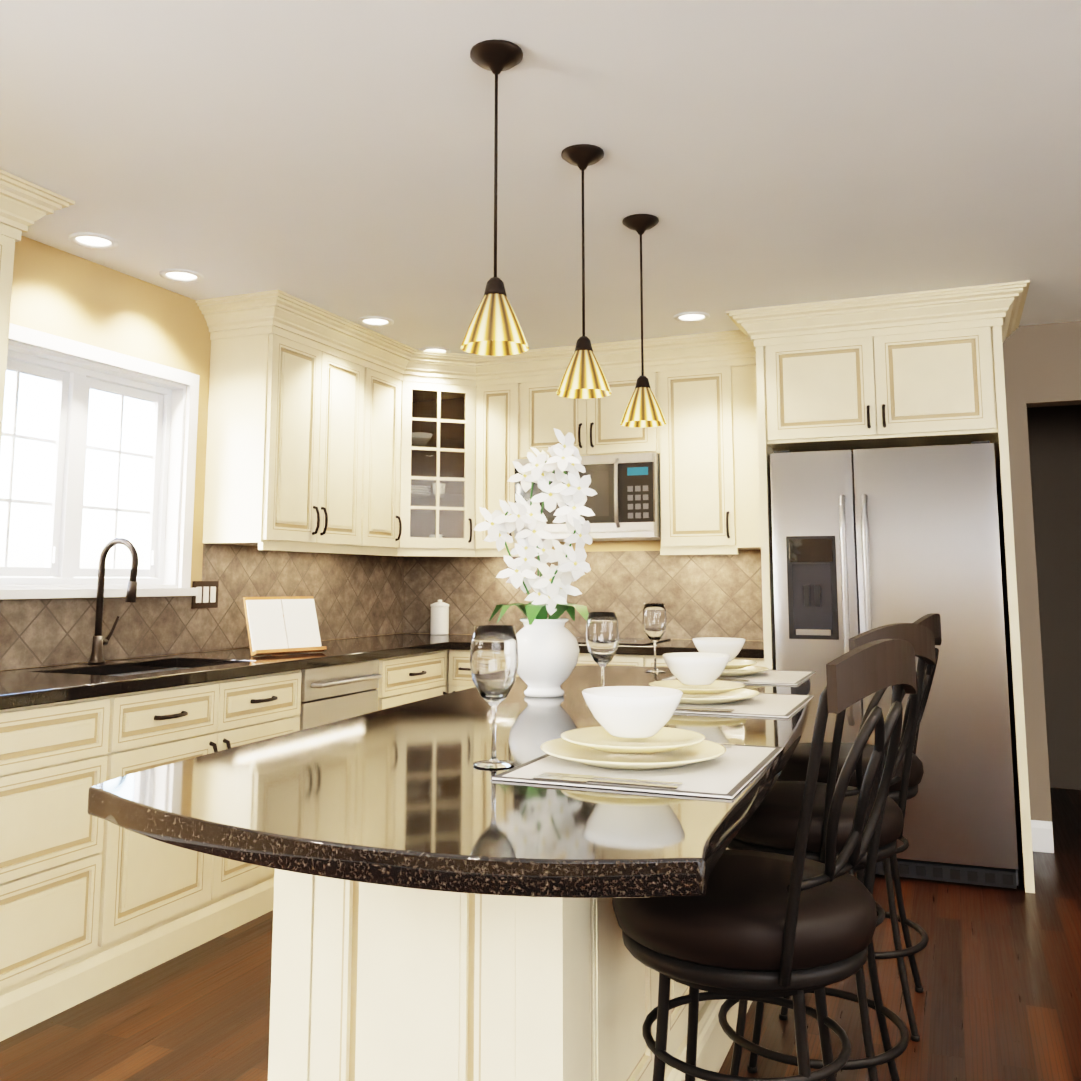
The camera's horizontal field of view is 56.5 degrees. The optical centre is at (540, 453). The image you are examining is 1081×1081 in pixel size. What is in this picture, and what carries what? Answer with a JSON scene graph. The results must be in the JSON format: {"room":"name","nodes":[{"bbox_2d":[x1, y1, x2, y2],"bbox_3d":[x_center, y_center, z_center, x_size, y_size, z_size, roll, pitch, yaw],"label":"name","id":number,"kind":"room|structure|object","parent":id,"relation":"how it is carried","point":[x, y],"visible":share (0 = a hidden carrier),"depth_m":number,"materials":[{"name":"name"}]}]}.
{"room":"kitchen","nodes":[
{"label":"kitchen","id":0,"kind":"room"},
{"bbox_2d":[0,235,398,674],"bbox_3d":[-2.397,0.284,2.288,0.140,2.440,8.340,-3,-8,22],"label":"wall","id":1,"kind":"structure","parent":0,"point":[60,293],"depth_m":3.99,"materials":[{"name":"beige paint"}]},
{"bbox_2d":[0,323,198,598],"bbox_3d":[-1.755,0.066,3.826,0.180,0.952,1.164,-3,-8,22],"label":"window unit","id":2,"kind":"structure","parent":1,"relation":"in","point":[76,371],"depth_m":3.92,"materials":[{"name":"white wood"}]},
{"bbox_2d":[0,544,403,669],"bbox_3d":[-1.543,0.596,4.160,0.010,0.464,3.878,-3,-8,22],"label":"tile backsplash","id":3,"kind":"structure","parent":1,"relation":"attached to","point":[355,595],"depth_m":4.44,"materials":[{"name":"tile"}]},
{"bbox_2d":[191,581,218,608],"bbox_3d":[-1.452,0.609,4.358,0.008,0.116,0.160,-3,-8,22],"label":"light switch plate","id":4,"kind":"object","parent":3,"relation":"attached to","point":[207,597],"visible":0.96,"depth_m":4.34,"materials":[{"name":"brown metal"}]},
{"bbox_2d":[0,788,1080,1080],"bbox_3d":[0.999,1.469,1.538,6.880,0.100,10.080,-3,-8,22],"label":"floor","id":5,"kind":"structure","parent":0,"point":[1000,978],"depth_m":2.89,"materials":[{"name":"brown wood"}]},
{"bbox_2d":[0,692,135,1041],"bbox_3d":[-1.781,1.126,2.690,0.618,0.872,1.111,-3,-8,22],"label":"base cabinet","id":6,"kind":"object","parent":5,"relation":"on","point":[90,906],"depth_m":2.87,"materials":[{"name":"beige wood"}]},
{"bbox_2d":[0,633,472,709],"bbox_3d":[-1.243,0.831,4.005,0.657,0.040,3.903,-3,-8,22],"label":"countertop","id":7,"kind":"structure","parent":6,"relation":"on","point":[25,687],"depth_m":3.67,"materials":[{"name":"black stone"}]},
{"bbox_2d":[88,538,138,663],"bbox_3d":[-1.571,0.544,3.744,0.202,0.461,0.100,-3,-8,22],"label":"faucet","id":8,"kind":"object","parent":7,"relation":"on","point":[98,643],"visible":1,"depth_m":3.73,"materials":[{"name":"black metal"}]},
{"bbox_2d":[109,668,186,675],"bbox_3d":[-1.401,0.897,3.608,0.424,0.188,0.724,-3,-8,22],"label":"sink basin","id":9,"kind":"object","parent":7,"relation":"in","point":[142,672],"visible":0.06,"depth_m":3.88,"materials":[{"name":"silver metal"}]},
{"bbox_2d":[243,596,326,655],"bbox_3d":[-1.076,0.718,4.220,0.137,0.236,0.340,-7,-10,42],"label":"cookbook","id":10,"kind":"object","parent":7,"relation":"on","point":[282,625],"visible":1,"depth_m":4.20,"materials":[{"name":"white paper"}]},
{"bbox_2d":[430,600,448,634],"bbox_3d":[-0.578,0.934,5.763,0.110,0.198,0.110,-3,-8,22],"label":"ceramic canister","id":11,"kind":"object","parent":7,"relation":"on","point":[439,617],"visible":1,"depth_m":5.72,"materials":[{"name":"white ceramic"}]},
{"bbox_2d":[120,710,299,983],"bbox_3d":[-1.411,1.345,3.577,0.618,0.660,0.980,-3,-8,22],"label":"base cabinet","id":12,"kind":"object","parent":5,"relation":"on","point":[180,899],"depth_m":3.33,"materials":[{"name":"beige wood"}]},
{"bbox_2d":[300,659,381,729],"bbox_3d":[-1.089,1.333,4.306,0.654,0.868,0.564,-3,-8,22],"label":"dishwasher","id":13,"kind":"object","parent":5,"relation":"on","point":[332,693],"visible":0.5,"depth_m":4.20,"materials":[{"name":"grey"}]},
{"bbox_2d":[260,650,455,717],"bbox_3d":[-0.848,1.404,4.876,0.684,0.872,0.675,-3,-8,22],"label":"base cabinet","id":14,"kind":"object","parent":5,"relation":"on","point":[416,677],"depth_m":4.64,"materials":[{"name":"beige wood"}]},
{"bbox_2d":[456,650,474,690],"bbox_3d":[-0.223,1.452,5.259,0.356,0.872,0.684,-3,-8,22],"label":"base cabinet","id":15,"kind":"object","parent":5,"relation":"on","point":[464,681],"depth_m":5.08,"materials":[{"name":"beige wood"}]},
{"bbox_2d":[268,848,751,1080],"bbox_3d":[0.095,1.102,2.501,0.600,0.872,1.740,-3,-8,22],"label":"kitchen island","id":16,"kind":"object","parent":5,"relation":"on","point":[373,982],"visible":0.29,"depth_m":1.75,"materials":[{"name":"beige wood"}]},
{"bbox_2d":[87,665,810,897],"bbox_3d":[0.133,0.620,2.344,1.034,0.040,2.496,-3,-8,22],"label":"island countertop","id":17,"kind":"structure","parent":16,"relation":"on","point":[409,795],"depth_m":1.37,"materials":[{"name":"black stone"}]},
{"bbox_2d":[470,625,518,767],"bbox_3d":[-0.077,0.400,1.670,0.082,0.225,0.082,-3,-8,22],"label":"wineglass","id":18,"kind":"object","parent":17,"relation":"on","point":[494,660],"visible":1,"depth_m":1.65,"materials":[{"name":"clear glass"}]},
{"bbox_2d":[516,618,579,696],"bbox_3d":[0.010,0.541,2.683,0.190,0.201,0.190,-3,-8,22],"label":"urn vase","id":19,"kind":"object","parent":17,"relation":"on","point":[548,651],"visible":0.94,"depth_m":2.62,"materials":[{"name":"white ceramic"}]},
{"bbox_2d":[473,428,596,624],"bbox_3d":[0.002,0.198,2.713,0.330,0.530,0.300,-3,-8,22],"label":"flowers","id":20,"kind":"object","parent":19,"relation":"on","point":[552,587],"visible":0.98,"depth_m":2.67,"materials":[{"name":"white plant"}]},
{"bbox_2d":[586,612,618,686],"bbox_3d":[0.150,0.497,2.435,0.082,0.225,0.082,-3,-8,22],"label":"wineglass","id":21,"kind":"object","parent":17,"relation":"on","point":[602,634],"visible":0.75,"depth_m":2.41,"materials":[{"name":"clear glass"}]},
{"bbox_2d":[492,744,782,798],"bbox_3d":[0.181,0.511,1.670,0.367,0.004,0.450,-3,-8,22],"label":"placemat","id":22,"kind":"object","parent":17,"relation":"on","point":[732,772],"visible":0.6,"depth_m":1.56,"materials":[{"name":"fabric"}]},
{"bbox_2d":[540,686,726,769],"bbox_3d":[0.154,0.455,1.688,0.310,0.112,0.310,-3,-8,22],"label":"dinnerware","id":23,"kind":"object","parent":22,"relation":"on","point":[631,733],"visible":1,"depth_m":1.65,"materials":[{"name":"beige ceramic"}]},
{"bbox_2d":[533,743,735,788],"bbox_3d":[0.172,0.507,1.678,0.225,0.006,0.444,-3,-8,22],"label":"cutlery","id":24,"kind":"object","parent":22,"relation":"on","point":[579,778],"visible":0.54,"depth_m":1.50,"materials":[{"name":"silver metal"}]},
{"bbox_2d":[642,604,666,671],"bbox_3d":[0.386,0.618,3.389,0.082,0.225,0.082,-3,-8,22],"label":"wineglass","id":25,"kind":"object","parent":17,"relation":"on","point":[654,620],"visible":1,"depth_m":3.37,"materials":[{"name":"clear glass"}]},
{"bbox_2d":[662,670,815,684],"bbox_3d":[0.643,0.707,3.207,0.405,0.004,0.450,-3,-8,22],"label":"placemat","id":26,"kind":"object","parent":17,"relation":"on","point":[783,677],"visible":0.58,"depth_m":3.13,"materials":[{"name":"fabric"}]},
{"bbox_2d":[675,669,770,681],"bbox_3d":[0.594,0.705,3.232,0.225,0.006,0.444,-3,-8,22],"label":"cutlery","id":27,"kind":"object","parent":26,"relation":"on","point":[747,680],"visible":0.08,"depth_m":3.03,"materials":[{"name":"silver metal"}]},
{"bbox_2d":[692,637,768,676],"bbox_3d":[0.576,0.652,3.242,0.310,0.112,0.310,-3,-8,22],"label":"dinnerware","id":28,"kind":"object","parent":26,"relation":"on","point":[732,647],"visible":0.54,"depth_m":3.19,"materials":[{"name":"beige ceramic"}]},
{"bbox_2d":[675,693,813,717],"bbox_3d":[0.450,0.617,2.503,0.393,0.004,0.450,-3,-8,22],"label":"placemat","id":29,"kind":"object","parent":17,"relation":"on","point":[776,705],"visible":0.46,"depth_m":2.40,"materials":[{"name":"fabric"}]},
{"bbox_2d":[649,652,759,703],"bbox_3d":[0.393,0.562,2.534,0.310,0.112,0.310,-3,-8,22],"label":"dinnerware","id":30,"kind":"object","parent":29,"relation":"on","point":[696,674],"visible":0.94,"depth_m":2.49,"materials":[{"name":"beige ceramic"}]},
{"bbox_2d":[676,692,763,711],"bbox_3d":[0.411,0.615,2.524,0.225,0.006,0.444,-3,-8,22],"label":"cutlery","id":31,"kind":"object","parent":29,"relation":"on","point":[705,709],"visible":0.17,"depth_m":2.32,"materials":[{"name":"silver metal"}]},
{"bbox_2d":[0,169,1034,892],"bbox_3d":[0.001,0.441,3.514,3.368,2.438,3.958,-3,-8,22],"label":"tall cabinet","id":32,"kind":"object","parent":5,"relation":"on","point":[328,431],"visible":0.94,"depth_m":4.60,"materials":[{"name":"beige wood"}]},
{"bbox_2d":[452,637,763,657],"bbox_3d":[0.399,0.968,5.080,1.564,0.040,0.657,-3,-8,22],"label":"countertop","id":33,"kind":"structure","parent":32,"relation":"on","point":[750,649],"depth_m":4.73,"materials":[{"name":"black stone"}]},
{"bbox_2d":[575,636,670,644],"bbox_3d":[0.243,0.952,5.147,0.740,0.007,0.490,-3,-8,22],"label":"glass cooktop","id":34,"kind":"object","parent":33,"relation":"in","point":[628,641],"visible":0.4,"depth_m":5.06,"materials":[{"name":"black glass"}]},
{"bbox_2d":[516,653,659,676],"bbox_3d":[0.250,1.433,5.103,0.902,0.872,0.618,-3,-8,22],"label":"base cabinet","id":35,"kind":"object","parent":5,"relation":"on","point":[583,658],"depth_m":4.77,"materials":[{"name":"beige wood"}]},
{"bbox_2d":[660,656,763,666],"bbox_3d":[0.839,1.402,4.866,0.634,0.872,0.618,-3,-8,22],"label":"base cabinet","id":36,"kind":"object","parent":5,"relation":"on","point":[760,661],"depth_m":4.57,"materials":[{"name":"beige wood"}]},
{"bbox_2d":[612,639,916,1080],"bbox_3d":[0.373,0.871,1.677,0.512,1.123,0.454,-3,-8,22],"label":"stool","id":37,"kind":"object","parent":5,"relation":"on","point":[766,927],"visible":1,"depth_m":1.56,"materials":[{"name":"black leather"}]},
{"bbox_2d":[718,623,935,1080],"bbox_3d":[0.655,0.953,2.324,0.523,1.123,0.485,-3,-8,22],"label":"stool","id":38,"kind":"object","parent":5,"relation":"on","point":[771,825],"visible":0.48,"depth_m":2.23,"materials":[{"name":"black metal"}]},
{"bbox_2d":[776,613,941,1041],"bbox_3d":[0.936,1.035,2.969,0.505,1.123,0.440,-3,-8,22],"label":"stool","id":39,"kind":"object","parent":5,"relation":"on","point":[795,768],"visible":0.35,"depth_m":2.86,"materials":[{"name":"black metal"}]},
{"bbox_2d":[770,441,1018,888],"bbox_3d":[1.576,0.887,4.527,0.920,1.785,0.789,-3,-8,22],"label":"refrigerator","id":40,"kind":"object","parent":5,"relation":"on","point":[864,540],"visible":0.79,"depth_m":4.20,"materials":[{"name":"grey metal"}]},
{"bbox_2d":[0,0,1080,354],"bbox_3d":[0.999,-1.050,1.859,6.880,0.100,10.080,-3,-8,22],"label":"ceiling","id":41,"kind":"structure","parent":0,"point":[334,156],"depth_m":2.88,"materials":[{"name":"white paint"}]},
{"bbox_2d":[68,232,118,248],"bbox_3d":[-1.616,-0.770,3.636,0.168,0.007,0.168,-2,-7,13],"label":"recessed light","id":42,"kind":"object","parent":41,"relation":"in","point":[92,240],"depth_m":3.64,"materials":[{"name":"white"}]},
{"bbox_2d":[159,269,203,282],"bbox_3d":[-1.446,-0.717,4.049,0.168,0.007,0.168,-2,-7,13],"label":"recessed light","id":43,"kind":"object","parent":41,"relation":"in","point":[178,275],"depth_m":4.05,"materials":[{"name":"white"}]},
{"bbox_2d":[358,316,393,325],"bbox_3d":[-0.780,-0.627,4.760,0.168,0.007,0.168,3,-8,-23],"label":"recessed light","id":44,"kind":"object","parent":41,"relation":"in","point":[370,320],"depth_m":4.76,"materials":[{"name":"white"}]},
{"bbox_2d":[419,347,450,352],"bbox_3d":[-0.563,-0.549,5.370,0.168,0.007,0.168,-2,-7,13],"label":"recessed light","id":45,"kind":"object","parent":41,"relation":"in","point":[441,349],"depth_m":5.32,"materials":[{"name":"white"}]},
{"bbox_2d":[470,39,522,296],"bbox_3d":[-0.103,-0.646,2.314,0.124,0.585,0.124,-3,-8,22],"label":"pendant light","id":46,"kind":"object","parent":41,"relation":"hanging from","point":[495,57],"visible":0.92,"depth_m":2.31,"materials":[{"name":"black metal"}]},
{"bbox_2d":[461,294,528,355],"bbox_3d":[-0.103,-0.298,2.270,0.154,0.121,0.154,-3,-8,22],"label":"shade","id":47,"kind":"object","parent":46,"relation":"attached to","point":[494,329],"visible":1,"depth_m":2.23,"materials":[{"name":"gold glass"}]},
{"bbox_2d":[561,144,603,351],"bbox_3d":[0.121,-0.577,2.861,0.124,0.585,0.124,-3,-8,22],"label":"pendant light","id":48,"kind":"object","parent":41,"relation":"hanging from","point":[582,157],"visible":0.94,"depth_m":2.86,"materials":[{"name":"black metal"}]},
{"bbox_2d":[557,350,611,398],"bbox_3d":[0.121,-0.229,2.816,0.154,0.121,0.154,-3,-8,22],"label":"shade","id":49,"kind":"object","parent":48,"relation":"attached to","point":[583,377],"visible":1,"depth_m":2.78,"materials":[{"name":"gold glass"}]},
{"bbox_2d":[622,214,658,387],"bbox_3d":[0.342,-0.508,3.398,0.124,0.585,0.124,-3,-8,22],"label":"pendant light","id":50,"kind":"object","parent":41,"relation":"hanging from","point":[639,224],"visible":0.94,"depth_m":3.39,"materials":[{"name":"black metal"}]},
{"bbox_2d":[620,387,665,426],"bbox_3d":[0.342,-0.160,3.354,0.154,0.121,0.154,-3,-8,22],"label":"shade","id":51,"kind":"object","parent":50,"relation":"attached to","point":[643,409],"visible":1,"depth_m":3.31,"materials":[{"name":"gold glass"}]},
{"bbox_2d":[673,312,709,321],"bbox_3d":[0.704,-0.637,4.680,0.168,0.007,0.168,-2,-7,13],"label":"recessed light","id":52,"kind":"object","parent":41,"relation":"in","point":[686,316],"depth_m":4.68,"materials":[{"name":"white"}]},
{"bbox_2d":[418,321,1080,821],"bbox_3d":[2.334,0.600,4.769,6.740,2.440,0.140,-3,-8,22],"label":"wall","id":53,"kind":"structure","parent":0,"point":[1042,365],"depth_m":4.76,"materials":[{"name":"beige paint"}]},
{"bbox_2d":[403,550,763,640],"bbox_3d":[0.217,0.770,5.532,2.226,0.464,0.010,-3,-8,22],"label":"tile backsplash","id":54,"kind":"structure","parent":53,"relation":"attached to","point":[704,596],"depth_m":5.43,"materials":[{"name":"tile"}]},
{"bbox_2d":[514,452,660,541],"bbox_3d":[0.281,0.239,5.330,0.766,0.427,0.453,-3,-8,22],"label":"over-the-range microwave","id":55,"kind":"object","parent":53,"relation":"attached to","point":[623,504],"visible":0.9,"depth_m":5.09,"materials":[{"name":"silver metal"}]},
{"bbox_2d":[1031,820,1053,852],"bbox_3d":[0.698,1.259,0.818,6.598,0.135,8.198,-3,-8,22],"label":"baseboard","id":56,"kind":"structure","parent":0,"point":[1042,835],"depth_m":4.56,"materials":[{"name":"white wood"}]},
{"bbox_2d":[1027,405,1080,789],"bbox_3d":[3.431,0.761,6.040,2.515,2.440,0.140,-3,-8,22],"label":"wall","id":57,"kind":"structure","parent":0,"point":[1054,434],"depth_m":6.07,"materials":[{"name":"brown paint"}]}
]}

